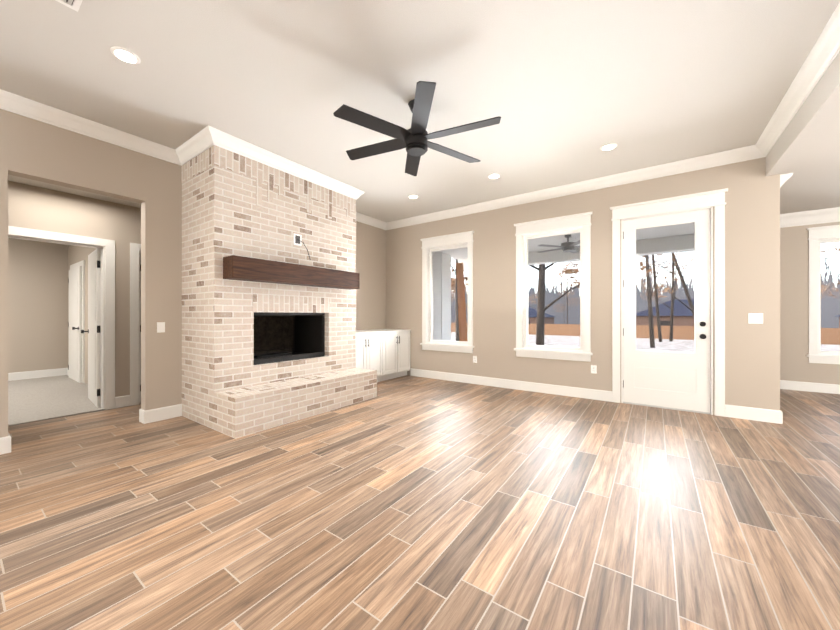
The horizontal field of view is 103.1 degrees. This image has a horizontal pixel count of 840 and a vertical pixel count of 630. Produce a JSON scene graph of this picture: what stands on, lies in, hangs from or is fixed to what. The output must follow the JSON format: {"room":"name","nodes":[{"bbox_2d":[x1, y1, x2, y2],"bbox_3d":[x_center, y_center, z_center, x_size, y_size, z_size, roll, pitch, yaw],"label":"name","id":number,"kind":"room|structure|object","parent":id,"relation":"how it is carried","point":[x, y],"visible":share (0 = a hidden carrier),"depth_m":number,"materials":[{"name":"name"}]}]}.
{"room":"living room","nodes":[
{"label":"living room","id":0,"kind":"room"},
{"bbox_2d":[8,375,140,425],"bbox_3d":[-6.435,1.198,3.853,3.780,0.062,4.200,0,0,35],"label":"floor","id":1,"kind":"structure","parent":0,"point":[38,399],"depth_m":4.60,"materials":[{"name":"beige carpet"}]},
{"bbox_2d":[8,181,140,396],"bbox_3d":[-4.630,-0.192,3.254,0.140,2.740,5.580,0,0,35],"label":"wall","id":2,"kind":"structure","parent":0,"point":[38,306],"depth_m":3.81,"materials":[{"name":"beige paint"}]},
{"bbox_2d":[8,226,114,409],"bbox_3d":[-4.200,0.119,3.850,0.158,2.120,0.990,0,0,35],"label":"door frame","id":3,"kind":"structure","parent":2,"relation":"attached to","point":[106,247],"depth_m":4.16,"materials":[{"name":"white wood"}]},
{"bbox_2d":[68,266,81,382],"bbox_3d":[-6.237,0.164,5.977,0.894,2.008,0.109,0,0,35],"label":"closet door","id":4,"kind":"structure","parent":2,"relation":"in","point":[75,324],"depth_m":5.89,"materials":[{"name":"white wood"}]},
{"bbox_2d":[81,248,99,407],"bbox_3d":[-4.348,0.163,4.482,0.805,2.008,0.188,0,0,35],"label":"bedroom door","id":5,"kind":"structure","parent":2,"relation":"in","point":[93,331],"depth_m":4.34,"materials":[{"name":"white wood"}]},
{"bbox_2d":[130,243,140,405],"bbox_3d":[-3.557,0.119,4.761,0.158,2.120,0.940,0,0,35],"label":"door frame","id":6,"kind":"structure","parent":2,"relation":"attached to","point":[135,249],"depth_m":4.37,"materials":[{"name":"white wood"}]},
{"bbox_2d":[140,253,140,401],"bbox_3d":[-3.558,0.168,4.759,0.185,1.998,0.728,0,0,35],"label":"hall door","id":7,"kind":"structure","parent":2,"relation":"in","point":[140,327],"depth_m":4.46,"materials":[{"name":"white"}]},
{"bbox_2d":[8,174,140,207],"bbox_3d":[-5.742,-1.541,4.038,4.700,0.240,5.300,0,0,35],"label":"ceiling","id":8,"kind":"structure","parent":0,"point":[65,189],"depth_m":3.81,"materials":[{"name":"grey paint"}]},
{"bbox_2d":[0,109,385,437],"bbox_3d":[-3.600,-0.347,2.876,0.140,3.050,9.870,0,0,35],"label":"wall","id":9,"kind":"structure","parent":0,"point":[33,149],"depth_m":3.65,"materials":[{"name":"beige paint"}]},
{"bbox_2d":[0,89,179,164],"bbox_3d":[-4.548,-1.810,1.325,0.097,0.125,6.240,0,0,35],"label":"crown molding","id":10,"kind":"structure","parent":9,"relation":"attached to","point":[10,102],"depth_m":3.17,"materials":[{"name":"white wood"}]},
{"bbox_2d":[157,322,164,332],"bbox_3d":[-2.903,0.138,3.737,0.007,0.115,0.072,0,0,35],"label":"switch plate","id":11,"kind":"object","parent":9,"relation":"attached to","point":[160,325],"depth_m":3.73,"materials":[{"name":"white plastic"}]},
{"bbox_2d":[172,132,211,165],"bbox_3d":[-2.438,-1.809,3.596,0.690,0.125,0.097,0,0,35],"label":"crown molding","id":12,"kind":"structure","parent":9,"relation":"attached to","point":[193,147],"depth_m":3.65,"materials":[{"name":"white wood"}]},
{"bbox_2d":[356,212,387,229],"bbox_3d":[-1.169,-1.808,6.119,0.097,0.125,1.530,0,0,35],"label":"crown molding","id":13,"kind":"structure","parent":9,"relation":"attached to","point":[362,218],"depth_m":6.44,"materials":[{"name":"white wood"}]},
{"bbox_2d":[0,375,839,629],"bbox_3d":[1.130,1.202,1.046,11.820,0.050,12.330,0,0,35],"label":"floor","id":14,"kind":"structure","parent":0,"point":[407,502],"depth_m":1.93,"materials":[{"name":"brown wood"}]},
{"bbox_2d":[181,145,376,438],"bbox_3d":[-1.704,-0.345,4.346,1.261,3.048,1.984,0,0,35],"label":"fireplace","id":15,"kind":"object","parent":14,"relation":"on","point":[270,280],"visible":0.98,"depth_m":3.82,"materials":[{"name":"white brick"}]},
{"bbox_2d":[356,333,387,381],"bbox_3d":[-1.131,0.750,5.699,0.636,0.860,0.884,0,0,35],"label":"base cabinet","id":16,"kind":"object","parent":14,"relation":"on","point":[385,353],"depth_m":5.64,"materials":[{"name":"white wood"}]},
{"bbox_2d":[356,329,407,332],"bbox_3d":[-0.908,0.302,6.007,0.646,0.036,1.644,0,0,35],"label":"countertop","id":17,"kind":"structure","parent":16,"relation":"on","point":[374,330],"depth_m":6.12,"materials":[{"name":"white stone"}]},
{"bbox_2d":[388,330,410,379],"bbox_3d":[-0.693,0.750,6.320,0.636,0.860,0.884,0,0,35],"label":"base cabinet","id":18,"kind":"object","parent":14,"relation":"on","point":[398,343],"depth_m":6.21,"materials":[{"name":"white wood"}]},
{"bbox_2d":[0,0,839,221],"bbox_3d":[-1.315,-1.923,1.371,5.730,0.100,10.040,0,0,35],"label":"ceiling","id":19,"kind":"structure","parent":0,"point":[565,90],"depth_m":2.62,"materials":[{"name":"grey paint"}]},
{"bbox_2d":[56,0,82,11],"bbox_3d":[-2.037,-1.865,1.840,0.350,0.013,0.265,0,0,35],"label":"ceiling vent","id":20,"kind":"object","parent":19,"relation":"in","point":[75,5],"visible":1,"depth_m":1.99,"materials":[{"name":"white metal"}]},
{"bbox_2d":[110,46,140,64],"bbox_3d":[-2.122,-1.868,2.405,0.163,0.008,0.163,0,0,-10],"label":"recessed light","id":21,"kind":"object","parent":19,"relation":"in","point":[125,55],"depth_m":2.39,"materials":[{"name":"white"}]},
{"bbox_2d":[200,125,364,199],"bbox_3d":[-1.503,-1.809,4.207,0.097,0.125,2.174,0,0,35],"label":"crown molding","id":22,"kind":"structure","parent":19,"relation":"attached to","point":[211,136],"depth_m":3.88,"materials":[{"name":"white wood"}]},
{"bbox_2d":[408,195,417,198],"bbox_3d":[-0.106,-1.867,5.265,0.163,0.008,0.163,0,0,-10],"label":"recessed light","id":23,"kind":"object","parent":19,"relation":"in","point":[410,196],"depth_m":5.24,"materials":[{"name":"white"}]},
{"bbox_2d":[333,81,500,175],"bbox_3d":[-0.030,-1.659,2.960,1.491,0.424,1.396,0,0,35],"label":"fan","id":24,"kind":"object","parent":19,"relation":"hanging from","point":[414,141],"visible":1,"depth_m":2.82,"materials":[{"name":"black metal"}]},
{"bbox_2d":[488,173,499,178],"bbox_3d":[0.998,-1.867,4.487,0.163,0.008,0.163,0,0,-10],"label":"recessed light","id":25,"kind":"object","parent":19,"relation":"in","point":[492,176],"depth_m":4.48,"materials":[{"name":"white plastic"}]},
{"bbox_2d":[600,143,616,150],"bbox_3d":[2.101,-1.867,3.710,0.163,0.008,0.163,0,0,-10],"label":"recessed light","id":26,"kind":"object","parent":19,"relation":"in","point":[610,146],"depth_m":3.69,"materials":[{"name":"white plastic"}]},
{"bbox_2d":[386,157,779,414],"bbox_3d":[1.573,-0.346,5.372,5.840,3.050,0.170,0,0,35],"label":"wall","id":27,"kind":"structure","parent":0,"point":[752,271],"depth_m":4.62,"materials":[{"name":"beige paint"}]},
{"bbox_2d":[0,368,839,454],"bbox_3d":[-0.415,1.102,2.135,15.600,0.152,12.330,0,0,35],"label":"baseboard","id":28,"kind":"structure","parent":27,"relation":"attached to","point":[731,411],"depth_m":4.95,"materials":[{"name":"white wood"}]},
{"bbox_2d":[427,242,467,344],"bbox_3d":[0.531,-0.365,6.107,0.870,1.790,0.170,0,0,35],"label":"window unit","id":29,"kind":"structure","parent":27,"relation":"in","point":[430,251],"depth_m":6.29,"materials":[{"name":"white"}]},
{"bbox_2d":[388,145,751,229],"bbox_3d":[1.492,-1.808,5.266,5.430,0.125,0.097,0,0,35],"label":"crown molding","id":30,"kind":"structure","parent":27,"relation":"attached to","point":[744,153],"depth_m":4.60,"materials":[{"name":"white wood"}]},
{"bbox_2d":[591,365,596,373],"bbox_3d":[2.428,0.759,4.659,0.072,0.115,0.008,0,0,35],"label":"electrical outlet","id":31,"kind":"object","parent":27,"relation":"attached to","point":[593,367],"depth_m":4.65,"materials":[{"name":"white plastic"}]},
{"bbox_2d":[420,188,839,416],"bbox_3d":[4.048,-0.139,4.995,8.130,2.636,2.515,0,0,35],"label":"window trim","id":32,"kind":"structure","parent":27,"relation":"in","point":[525,251],"depth_m":4.82,"materials":[{"name":"white wood"}]},
{"bbox_2d":[623,209,709,412],"bbox_3d":[3.086,-0.052,4.222,0.900,2.434,0.114,0,0,35],"label":"back door","id":33,"kind":"structure","parent":27,"relation":"in","point":[672,379],"depth_m":4.20,"materials":[{"name":"white wood"}]},
{"bbox_2d":[621,207,712,414],"bbox_3d":[3.136,-0.046,4.282,0.930,2.490,0.190,0,0,35],"label":"door frame","id":34,"kind":"structure","parent":27,"relation":"attached to","point":[711,310],"depth_m":3.99,"materials":[{"name":"white wood"}]},
{"bbox_2d":[748,313,762,323],"bbox_3d":[3.753,0.038,3.726,0.118,0.115,0.007,0,0,35],"label":"switch plate","id":35,"kind":"object","parent":27,"relation":"attached to","point":[755,318],"depth_m":3.73,"materials":[{"name":"white plastic"}]},
{"bbox_2d":[780,173,792,186],"bbox_3d":[4.693,-1.487,4.604,0.145,0.188,2.110,0,0,35],"label":"crown molding","id":36,"kind":"structure","parent":27,"relation":"attached to","point":[784,177],"depth_m":3.74,"materials":[{"name":"white wood"}]},
{"bbox_2d":[752,2,839,159],"bbox_3d":[0.937,-1.811,-0.321,0.097,0.125,9.870,0,0,35],"label":"crown molding","id":37,"kind":"structure","parent":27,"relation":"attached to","point":[823,53],"depth_m":2.59,"materials":[{"name":"white wood"}]},
{"bbox_2d":[766,51,839,175],"bbox_3d":[1.022,-1.754,-0.381,0.110,0.440,9.870,0,0,35],"label":"header beam","id":38,"kind":"structure","parent":0,"point":[820,106],"depth_m":2.71,"materials":[{"name":"grey paint"}]},
{"bbox_2d":[780,222,839,384],"bbox_3d":[7.396,-0.351,4.277,5.280,3.060,0.170,0,0,35],"label":"wall","id":39,"kind":"structure","parent":0,"point":[795,365],"depth_m":5.20,"materials":[{"name":"beige paint"}]},
{"bbox_2d":[780,207,839,227],"bbox_3d":[7.309,-1.488,4.146,4.950,0.188,0.145,0,0,35],"label":"crown molding","id":40,"kind":"structure","parent":39,"relation":"attached to","point":[828,215],"depth_m":5.09,"materials":[{"name":"white wood"}]},
{"bbox_2d":[818,237,839,355],"bbox_3d":[6.497,-0.276,4.911,0.900,1.770,0.170,0,0,35],"label":"window unit","id":41,"kind":"structure","parent":39,"relation":"in","point":[827,240],"depth_m":5.13,"materials":[{"name":"white"}]},
{"bbox_2d":[780,107,839,213],"bbox_3d":[3.917,-1.759,-0.813,5.120,0.350,12.500,0,0,35],"label":"ceiling","id":42,"kind":"structure","parent":0,"point":[812,182],"depth_m":3.75,"materials":[{"name":"grey paint"}]},
{"label":"outside","id":43,"kind":"structure","parent":0,"visible":0},
{"bbox_2d":[451,332,839,352],"bbox_3d":[59.384,4.201,83.840,320.000,5.168,194.400,0,0,35],"label":"ground","id":44,"kind":"structure","parent":43,"point":[679,344],"depth_m":25.46,"materials":[{"name":"white snow"}]},
{"bbox_2d":[433,223,694,340],"bbox_3d":[3.914,-0.270,6.064,8.590,3.700,3.660,0,0,35],"label":"porch","id":45,"kind":"structure","parent":44,"relation":"on","point":[665,232],"depth_m":8.06,"materials":[{"name":"white"}]},
{"bbox_2d":[538,234,579,252],"bbox_3d":[2.918,-1.415,6.548,1.298,0.330,1.241,0,0,35],"label":"fan","id":46,"kind":"object","parent":45,"relation":"hanging from","point":[565,248],"depth_m":6.45,"materials":[{"name":"grey metal"}]},
{"bbox_2d":[451,242,839,347],"bbox_3d":[41.417,-4.031,50.045,234.743,26.463,104.348,0,0,35],"label":"trees","id":47,"kind":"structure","parent":44,"relation":"on","point":[660,298],"depth_m":48.21,"materials":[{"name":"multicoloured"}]}
]}

